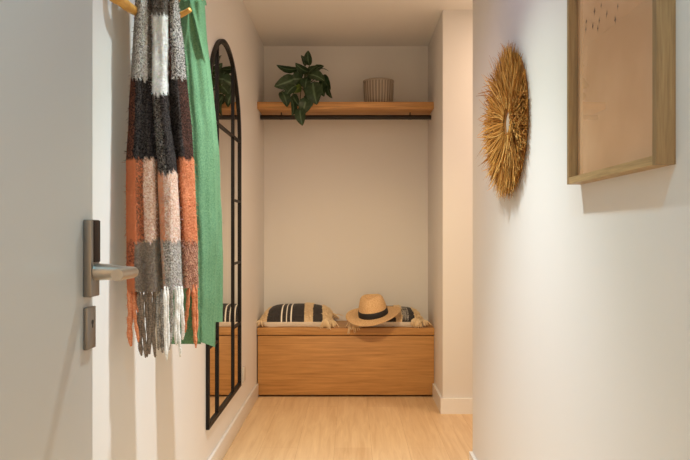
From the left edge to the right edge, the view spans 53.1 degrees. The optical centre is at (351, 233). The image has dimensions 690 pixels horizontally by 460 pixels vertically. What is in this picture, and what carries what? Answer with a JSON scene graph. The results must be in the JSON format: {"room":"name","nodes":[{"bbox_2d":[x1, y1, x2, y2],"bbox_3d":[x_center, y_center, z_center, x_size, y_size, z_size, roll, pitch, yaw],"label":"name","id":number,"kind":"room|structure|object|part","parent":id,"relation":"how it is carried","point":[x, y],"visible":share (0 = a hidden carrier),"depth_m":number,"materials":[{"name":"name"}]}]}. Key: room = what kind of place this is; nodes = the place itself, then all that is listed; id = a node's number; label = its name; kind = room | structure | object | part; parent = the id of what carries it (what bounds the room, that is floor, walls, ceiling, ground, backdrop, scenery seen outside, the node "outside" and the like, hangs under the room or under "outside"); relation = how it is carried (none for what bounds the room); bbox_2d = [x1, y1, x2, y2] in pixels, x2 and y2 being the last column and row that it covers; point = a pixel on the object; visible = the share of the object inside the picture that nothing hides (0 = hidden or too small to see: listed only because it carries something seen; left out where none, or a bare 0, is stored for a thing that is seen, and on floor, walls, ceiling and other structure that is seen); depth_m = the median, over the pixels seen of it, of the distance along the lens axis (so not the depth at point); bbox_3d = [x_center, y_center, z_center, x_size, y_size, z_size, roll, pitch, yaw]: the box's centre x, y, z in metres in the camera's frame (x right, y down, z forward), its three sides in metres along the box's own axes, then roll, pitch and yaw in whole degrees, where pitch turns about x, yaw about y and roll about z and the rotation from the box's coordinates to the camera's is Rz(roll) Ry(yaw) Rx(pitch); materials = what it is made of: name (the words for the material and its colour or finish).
{"room":"entrance hallway","nodes":[
{"label":"entrance hallway","id":0,"kind":"room"},
{"bbox_2d":[93,0,263,459],"bbox_3d":[-0.714,-0.138,1.995,0.140,2.475,6.390,0,0,0],"label":"wall","id":1,"kind":"structure","parent":0,"point":[151,407],"depth_m":2.14,"materials":[{"name":"white paint"}]},
{"bbox_2d":[0,0,138,459],"bbox_3d":[-0.443,0.046,0.796,0.138,2.092,0.912,0,0,0],"label":"door","id":2,"kind":"structure","parent":1,"relation":"in","point":[51,271],"depth_m":1.07,"materials":[{"name":"grey paint"}]},
{"bbox_3d":[-0.466,0.167,1.227,0.008,0.074,0.040,0,0,0],"label":"lock plate","id":3,"kind":"part","parent":2,"relation":"part of","materials":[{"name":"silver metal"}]},
{"bbox_3d":[-0.463,0.043,1.226,0.014,0.136,0.041,0,0,0],"label":"lever handle","id":4,"kind":"part","parent":2,"relation":"part of","materials":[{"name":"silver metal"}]},
{"bbox_3d":[-0.417,0.067,1.185,0.085,0.031,0.114,0,0,0],"label":"lever","id":5,"kind":"part","parent":2,"relation":"part of","materials":[{"name":"silver metal"}]},
{"bbox_2d":[110,0,191,17],"bbox_3d":[-0.542,-0.728,2.040,0.212,0.264,0.640,0,0,0],"label":"coat rack","id":6,"kind":"object","parent":1,"relation":"attached to","point":[126,5],"visible":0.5,"depth_m":1.84,"materials":[{"name":"brown wood"}]},
{"bbox_2d":[123,0,199,360],"bbox_3d":[-0.519,-0.230,1.938,0.250,1.151,0.126,0,0,-43],"label":"scarf","id":7,"kind":"object","parent":6,"relation":"hanging from","point":[161,235],"visible":1,"depth_m":1.90,"materials":[{"name":"fabric"}]},
{"bbox_2d":[169,0,223,346],"bbox_3d":[-0.484,-0.188,2.269,0.137,1.152,0.215,0,0,42],"label":"scarf","id":8,"kind":"object","parent":6,"relation":"hanging from","point":[197,61],"visible":0.73,"depth_m":2.23,"materials":[{"name":"fabric"}]},
{"bbox_2d":[206,39,241,429],"bbox_3d":[-0.636,-0.052,3.480,0.014,1.829,0.890,0,0,0],"label":"arched mirror","id":9,"kind":"object","parent":1,"relation":"attached to","point":[224,360],"visible":0.8,"depth_m":3.56,"materials":[{"name":"black metal"}]},
{"bbox_2d":[208,384,257,459],"bbox_3d":[-0.637,1.053,1.722,0.014,0.094,5.845,0,0,0],"label":"baseboard","id":10,"kind":"structure","parent":1,"relation":"attached to","point":[221,449],"depth_m":3.70,"materials":[{"name":"white paint"}]},
{"bbox_2d":[242,366,245,381],"bbox_3d":[-0.638,0.828,4.082,0.012,0.084,0.084,0,0,0],"label":"wall socket","id":11,"kind":"object","parent":1,"relation":"attached to","point":[244,367],"visible":1,"depth_m":4.06,"materials":[{"name":"beige plastic"}]},
{"bbox_2d":[264,46,427,320],"bbox_3d":[-0.044,-0.138,5.120,1.200,2.475,0.140,0,0,0],"label":"wall","id":12,"kind":"structure","parent":0,"point":[346,201],"depth_m":5.05,"materials":[{"name":"white paint"}]},
{"bbox_2d":[257,102,433,119],"bbox_3d":[-0.044,-0.849,4.864,1.198,0.096,0.369,0,0,0],"label":"wall shelf","id":13,"kind":"object","parent":12,"relation":"attached to","point":[269,110],"visible":1,"depth_m":4.79,"materials":[{"name":"brown wood"}]},
{"bbox_2d":[274,51,331,125],"bbox_3d":[-0.331,-1.001,4.749,0.394,0.556,0.330,0,0,0],"label":"potted plant","id":14,"kind":"object","parent":13,"relation":"on","point":[306,93],"visible":0.99,"depth_m":4.68,"materials":[{"name":"green plant"}]},
{"bbox_3d":[-0.344,-0.958,4.840,0.148,0.122,0.148,0,0,0],"label":"pot","id":15,"kind":"part","parent":14,"relation":"part of","materials":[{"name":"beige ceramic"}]},
{"bbox_3d":[-0.044,-0.819,4.840,1.196,0.032,0.032,0,0,0],"label":"hanging rail","id":16,"kind":"part","parent":13,"relation":"part of","materials":[{"name":"black metal"}]},
{"bbox_2d":[363,78,393,101],"bbox_3d":[0.186,-0.985,4.840,0.217,0.176,0.217,0,0,0],"label":"ribbed planter","id":17,"kind":"object","parent":13,"relation":"on","point":[375,89],"visible":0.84,"depth_m":4.75,"materials":[{"name":"beige ceramic"}]},
{"bbox_2d":[223,395,472,459],"bbox_3d":[0.653,1.160,2.000,2.994,0.120,6.400,0,0,0],"label":"floor","id":18,"kind":"structure","parent":0,"point":[277,427],"depth_m":3.88,"materials":[{"name":"brown wood"}]},
{"bbox_2d":[257,321,433,394],"bbox_3d":[-0.042,0.861,4.849,1.194,0.454,0.397,0,0,0],"label":"storage bench","id":19,"kind":"object","parent":18,"relation":"on","point":[291,360],"visible":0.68,"depth_m":4.66,"materials":[{"name":"brown wood"}]},
{"bbox_2d":[257,302,342,329],"bbox_3d":[-0.360,0.563,4.833,0.595,0.161,0.424,0,0,0],"label":"striped cushion","id":20,"kind":"object","parent":19,"relation":"on","point":[307,314],"visible":1,"depth_m":4.69,"materials":[{"name":"fabric"}]},
{"bbox_3d":[-0.042,0.657,4.849,1.194,0.047,0.397,0,0,0],"label":"lid","id":21,"kind":"part","parent":19,"relation":"part of","materials":[{"name":"brown wood"}]},
{"bbox_2d":[346,305,431,333],"bbox_3d":[0.249,0.587,4.814,0.591,0.175,0.403,0,0,0],"label":"striped cushion","id":22,"kind":"object","parent":19,"relation":"on","point":[408,316],"visible":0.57,"depth_m":4.69,"materials":[{"name":"fabric"}]},
{"bbox_2d":[346,294,400,326],"bbox_3d":[0.144,0.504,4.676,0.374,0.200,0.372,0,0,0],"label":"straw fedora","id":23,"kind":"object","parent":22,"relation":"on","point":[373,310],"visible":1,"depth_m":4.59,"materials":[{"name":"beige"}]},
{"bbox_2d":[243,0,472,45],"bbox_3d":[0.653,-1.435,2.000,2.994,0.120,6.400,0,0,0],"label":"ceiling","id":24,"kind":"structure","parent":0,"point":[276,22],"depth_m":4.44,"materials":[{"name":"white paint"}]},
{"bbox_2d":[428,10,472,397],"bbox_3d":[1.253,-0.138,4.710,1.394,2.475,0.960,0,0,0],"label":"wall","id":25,"kind":"structure","parent":0,"point":[450,47],"depth_m":4.23,"materials":[{"name":"white paint"}]},
{"bbox_2d":[433,383,472,413],"bbox_3d":[1.246,1.053,4.431,1.408,0.094,0.429,0,0,0],"label":"baseboard","id":26,"kind":"structure","parent":25,"relation":"attached to","point":[444,405],"depth_m":4.22,"materials":[{"name":"white paint"}]},
{"bbox_2d":[473,0,689,459],"bbox_3d":[0.626,-0.138,0.990,0.140,2.475,4.380,0,0,0],"label":"wall","id":27,"kind":"structure","parent":0,"point":[581,293],"depth_m":1.81,"materials":[{"name":"white paint"}]},
{"bbox_2d":[469,451,476,459],"bbox_3d":[0.619,1.053,0.997,0.154,0.094,4.394,0,0,0],"label":"baseboard","id":28,"kind":"structure","parent":27,"relation":"attached to","point":[471,455],"depth_m":3.15,"materials":[{"name":"white paint"}]},
{"bbox_2d":[477,42,528,199],"bbox_3d":[0.511,-0.388,2.399,0.085,0.554,0.558,0,0,0],"label":"wall decoration","id":29,"kind":"object","parent":27,"relation":"attached to","point":[506,124],"visible":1,"depth_m":2.36,"materials":[{"name":"brown wicker"}]},
{"bbox_2d":[567,0,675,184],"bbox_3d":[0.539,-0.470,1.431,0.033,0.700,0.493,0,0,0],"label":"framed print","id":30,"kind":"object","parent":27,"relation":"attached to","point":[621,54],"visible":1,"depth_m":1.39,"materials":[{"name":"beige paper"}]},
{"bbox_3d":[0.539,-0.470,1.669,0.033,0.700,0.016,0,0,0],"label":"frame","id":31,"kind":"part","parent":30,"relation":"part of","materials":[{"name":"brown wood"}]},
{"bbox_3d":[0.539,-0.128,1.431,0.033,0.016,0.461,0,0,0],"label":"frame rail","id":32,"kind":"part","parent":30,"relation":"part of","materials":[{"name":"brown wood"}]},
{"bbox_3d":[0.539,-0.470,1.192,0.033,0.700,0.016,0,0,0],"label":"frame","id":33,"kind":"part","parent":30,"relation":"part of","materials":[{"name":"brown wood"}]}
]}

